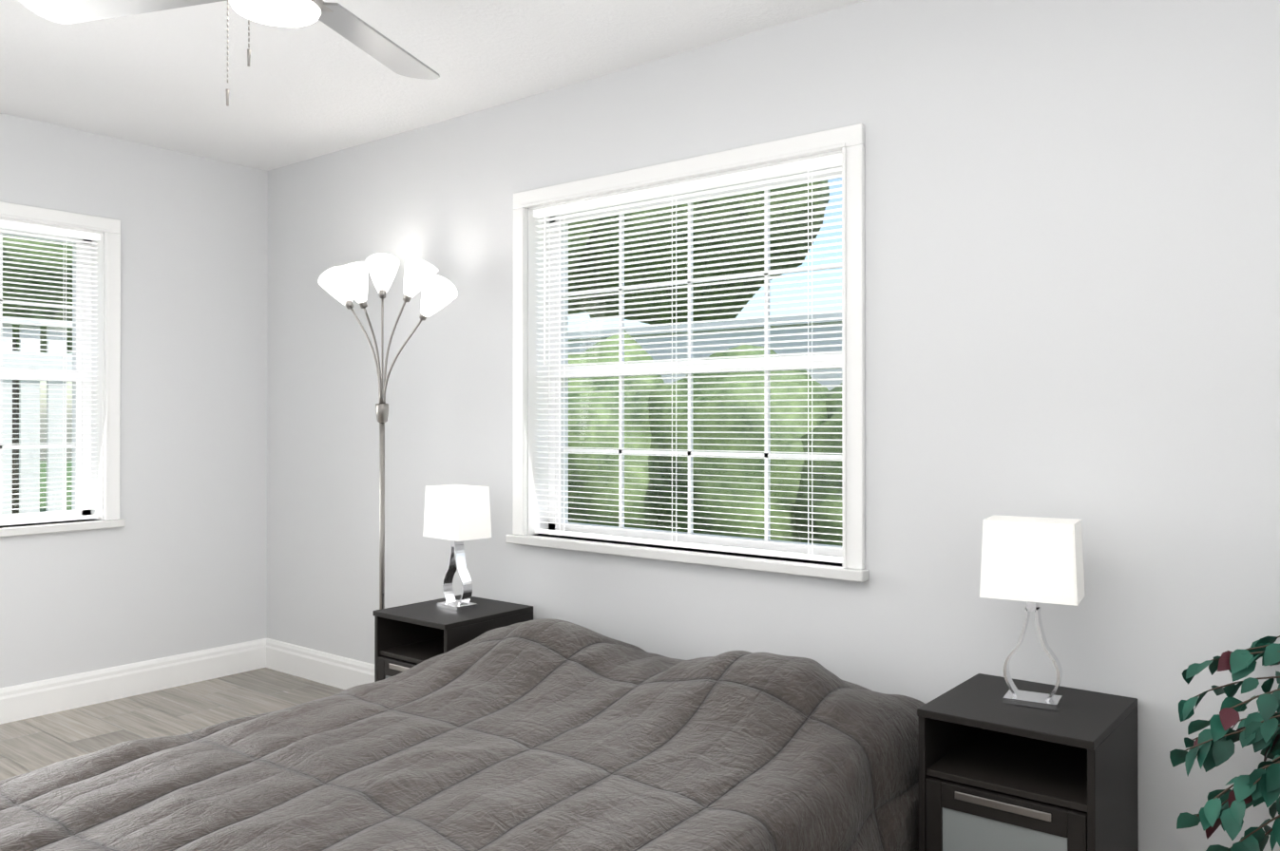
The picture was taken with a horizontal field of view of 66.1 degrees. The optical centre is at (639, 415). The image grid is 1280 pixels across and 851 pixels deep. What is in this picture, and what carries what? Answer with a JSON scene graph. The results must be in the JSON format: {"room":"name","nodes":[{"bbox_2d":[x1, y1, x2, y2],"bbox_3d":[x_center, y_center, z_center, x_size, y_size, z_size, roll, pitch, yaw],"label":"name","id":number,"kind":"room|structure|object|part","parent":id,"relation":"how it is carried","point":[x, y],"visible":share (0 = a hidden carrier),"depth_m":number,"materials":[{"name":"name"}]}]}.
{"room":"bedroom","nodes":[
{"label":"bedroom","id":0,"kind":"room"},
{"bbox_2d":[0,113,267,688],"bbox_3d":[-2.889,0.008,3.672,0.200,2.440,3.150,0,0,38],"label":"wall","id":1,"kind":"structure","parent":0,"point":[176,564],"depth_m":4.45,"materials":[{"name":"white paint"}]},
{"bbox_2d":[0,201,120,521],"bbox_3d":[-2.773,-0.203,3.766,0.186,1.302,1.444,0,0,38],"label":"window","id":2,"kind":"structure","parent":1,"relation":"in","point":[75,507],"depth_m":4.25,"materials":[{"name":"white"}]},
{"bbox_2d":[0,219,99,526],"bbox_3d":[-2.748,-0.173,3.746,0.048,1.230,1.308,0,0,38],"label":"window blind","id":3,"kind":"object","parent":2,"relation":"attached to","point":[33,228],"visible":1,"depth_m":4.11,"materials":[{"name":"white plastic"}]},
{"bbox_2d":[0,518,125,536],"bbox_3d":[-2.746,0.464,3.742,0.155,0.032,1.468,0,0,38],"label":"window sill","id":4,"kind":"structure","parent":1,"relation":"attached to","point":[32,529],"depth_m":4.08,"materials":[{"name":"white stone"}]},
{"bbox_2d":[0,638,262,725],"bbox_3d":[-2.745,1.158,3.674,0.017,0.140,2.880,0,0,38],"label":"baseboard","id":5,"kind":"structure","parent":1,"relation":"attached to","point":[37,698],"depth_m":4.29,"materials":[{"name":"white"}]},
{"bbox_2d":[0,668,344,781],"bbox_3d":[-0.846,1.271,2.180,5.250,0.100,3.350,0,0,38],"label":"floor","id":6,"kind":"structure","parent":0,"point":[28,745],"depth_m":4.03,"materials":[{"name":"wood"}]},
{"bbox_2d":[318,253,457,610],"bbox_3d":[-1.004,0.285,3.841,0.780,1.886,0.383,0,0,38],"label":"lamp","id":7,"kind":"object","parent":6,"relation":"on","point":[346,284],"visible":0.9,"depth_m":3.91,"materials":[{"name":"silver metal"}]},
{"bbox_2d":[372,594,533,682],"bbox_3d":[-0.672,0.962,3.555,0.390,0.530,0.418,0,0,38],"label":"nightstand","id":8,"kind":"object","parent":6,"relation":"on","point":[408,637],"visible":0.35,"depth_m":3.50,"materials":[{"name":"black wood"}]},
{"bbox_2d":[422,484,491,611],"bbox_3d":[-0.664,0.476,3.574,0.213,0.440,0.147,0,0,43],"label":"table lamp","id":9,"kind":"object","parent":8,"relation":"on","point":[456,515],"visible":1,"depth_m":3.53,"materials":[{"name":"white fabric"}]},
{"bbox_3d":[-0.664,0.349,3.574,0.225,0.185,0.165,0,0,38],"label":"lamp shade","id":10,"kind":"part","parent":9,"relation":"part of","materials":[{"name":"white fabric"}]},
{"bbox_2d":[0,618,925,850],"bbox_3d":[-0.388,0.931,2.270,1.732,0.597,2.167,0,0,38],"label":"bed","id":11,"kind":"object","parent":6,"relation":"on","point":[546,735],"visible":0.94,"depth_m":2.22,"materials":[{"name":"grey fabric"}]},
{"bbox_2d":[917,673,1138,850],"bbox_3d":[0.935,0.957,2.363,0.390,0.530,0.418,0,0,38],"label":"nightstand","id":12,"kind":"object","parent":6,"relation":"on","point":[996,773],"visible":0.98,"depth_m":2.27,"materials":[{"name":"dark wood"},{"name":"frosted glass"},{"name":"brushed metal"}]},
{"bbox_2d":[979,515,1085,710],"bbox_3d":[0.945,0.470,2.369,0.216,0.440,0.150,0,0,30],"label":"table lamp","id":13,"kind":"object","parent":12,"relation":"on","point":[1032,562],"visible":1,"depth_m":2.32,"materials":[{"name":"white fabric"}]},
{"bbox_3d":[0.945,0.343,2.370,0.234,0.185,0.178,0,0,38],"label":"lamp shade","id":14,"kind":"part","parent":13,"relation":"part of","materials":[{"name":"white fabric"}]},
{"bbox_2d":[1169,635,1279,850],"bbox_3d":[1.387,0.754,1.789,0.801,0.929,0.743,0,0,38],"label":"plant","id":15,"kind":"object","parent":6,"relation":"on","point":[1213,747],"visible":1,"depth_m":1.94,"materials":[{"name":"green plant"}]},
{"bbox_2d":[0,0,865,171],"bbox_3d":[-0.846,-1.279,2.192,5.250,0.120,3.350,0,0,38],"label":"ceiling","id":16,"kind":"structure","parent":0,"point":[317,87],"depth_m":3.39,"materials":[{"name":"white paint"}]},
{"bbox_2d":[19,0,439,106],"bbox_3d":[-0.799,-0.941,2.160,1.008,0.555,1.008,0,0,-29],"label":"ceiling fan","id":17,"kind":"object","parent":16,"relation":"hanging from","point":[363,35],"visible":1,"depth_m":2.32,"materials":[{"name":"silver metal"}]},
{"bbox_2d":[267,0,1279,850],"bbox_3d":[0.131,0.007,3.422,5.250,2.440,0.200,0,0,38],"label":"wall","id":18,"kind":"structure","parent":0,"point":[1071,258],"depth_m":2.73,"materials":[{"name":"white paint"}]},
{"bbox_2d":[262,638,374,689],"bbox_3d":[0.063,1.156,3.331,4.850,0.140,0.017,0,0,38],"label":"baseboard","id":19,"kind":"structure","parent":18,"relation":"attached to","point":[338,672],"depth_m":4.56,"materials":[{"name":"white wood"}]},
{"bbox_2d":[505,534,868,582],"bbox_3d":[0.112,0.467,3.348,1.468,0.032,0.155,0,0,38],"label":"window sill","id":20,"kind":"structure","parent":18,"relation":"attached to","point":[815,570],"depth_m":3.20,"materials":[{"name":"white wood"}]},
{"bbox_2d":[512,123,864,570],"bbox_3d":[0.134,-0.199,3.379,1.444,1.302,0.186,0,0,38],"label":"window","id":21,"kind":"structure","parent":18,"relation":"in","point":[738,544],"depth_m":3.42,"materials":[{"name":"white"}]},
{"bbox_2d":[533,153,842,563],"bbox_3d":[0.113,-0.170,3.353,1.308,1.230,0.048,0,0,38],"label":"window blind","id":22,"kind":"object","parent":21,"relation":"attached to","point":[811,164],"visible":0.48,"depth_m":3.30,"materials":[{"name":"white plastic"}]},
{"label":"outside","id":23,"kind":"structure","parent":0,"visible":0},
{"bbox_2d":[39,460,72,512],"bbox_3d":[-0.286,1.418,6.802,60.000,0.150,55.000,0,0,38],"label":"ground","id":24,"kind":"structure","parent":23,"point":[43,504],"depth_m":19.63,"materials":[{"name":"green plant"}]},
{"bbox_2d":[1,316,72,515],"bbox_3d":[-4.550,0.373,4.771,0.070,1.920,6.520,0,0,38],"label":"fence","id":25,"kind":"object","parent":24,"relation":"on","point":[57,499],"depth_m":5.92,"materials":[{"name":"white"}]},
{"bbox_2d":[2,180,842,546],"bbox_3d":[-2.831,-1.982,8.697,19.855,6.890,19.131,0,0,38],"label":"trees","id":26,"kind":"object","parent":24,"relation":"on","point":[596,477],"depth_m":5.69,"materials":[{"name":"green plant"}]},
{"bbox_2d":[568,312,841,390],"bbox_3d":[2.060,0.311,6.389,11.800,2.060,0.110,0,0,38],"label":"fence","id":27,"kind":"object","parent":24,"relation":"on","point":[775,345],"depth_m":7.41,"materials":[{"name":"white"}]}
]}

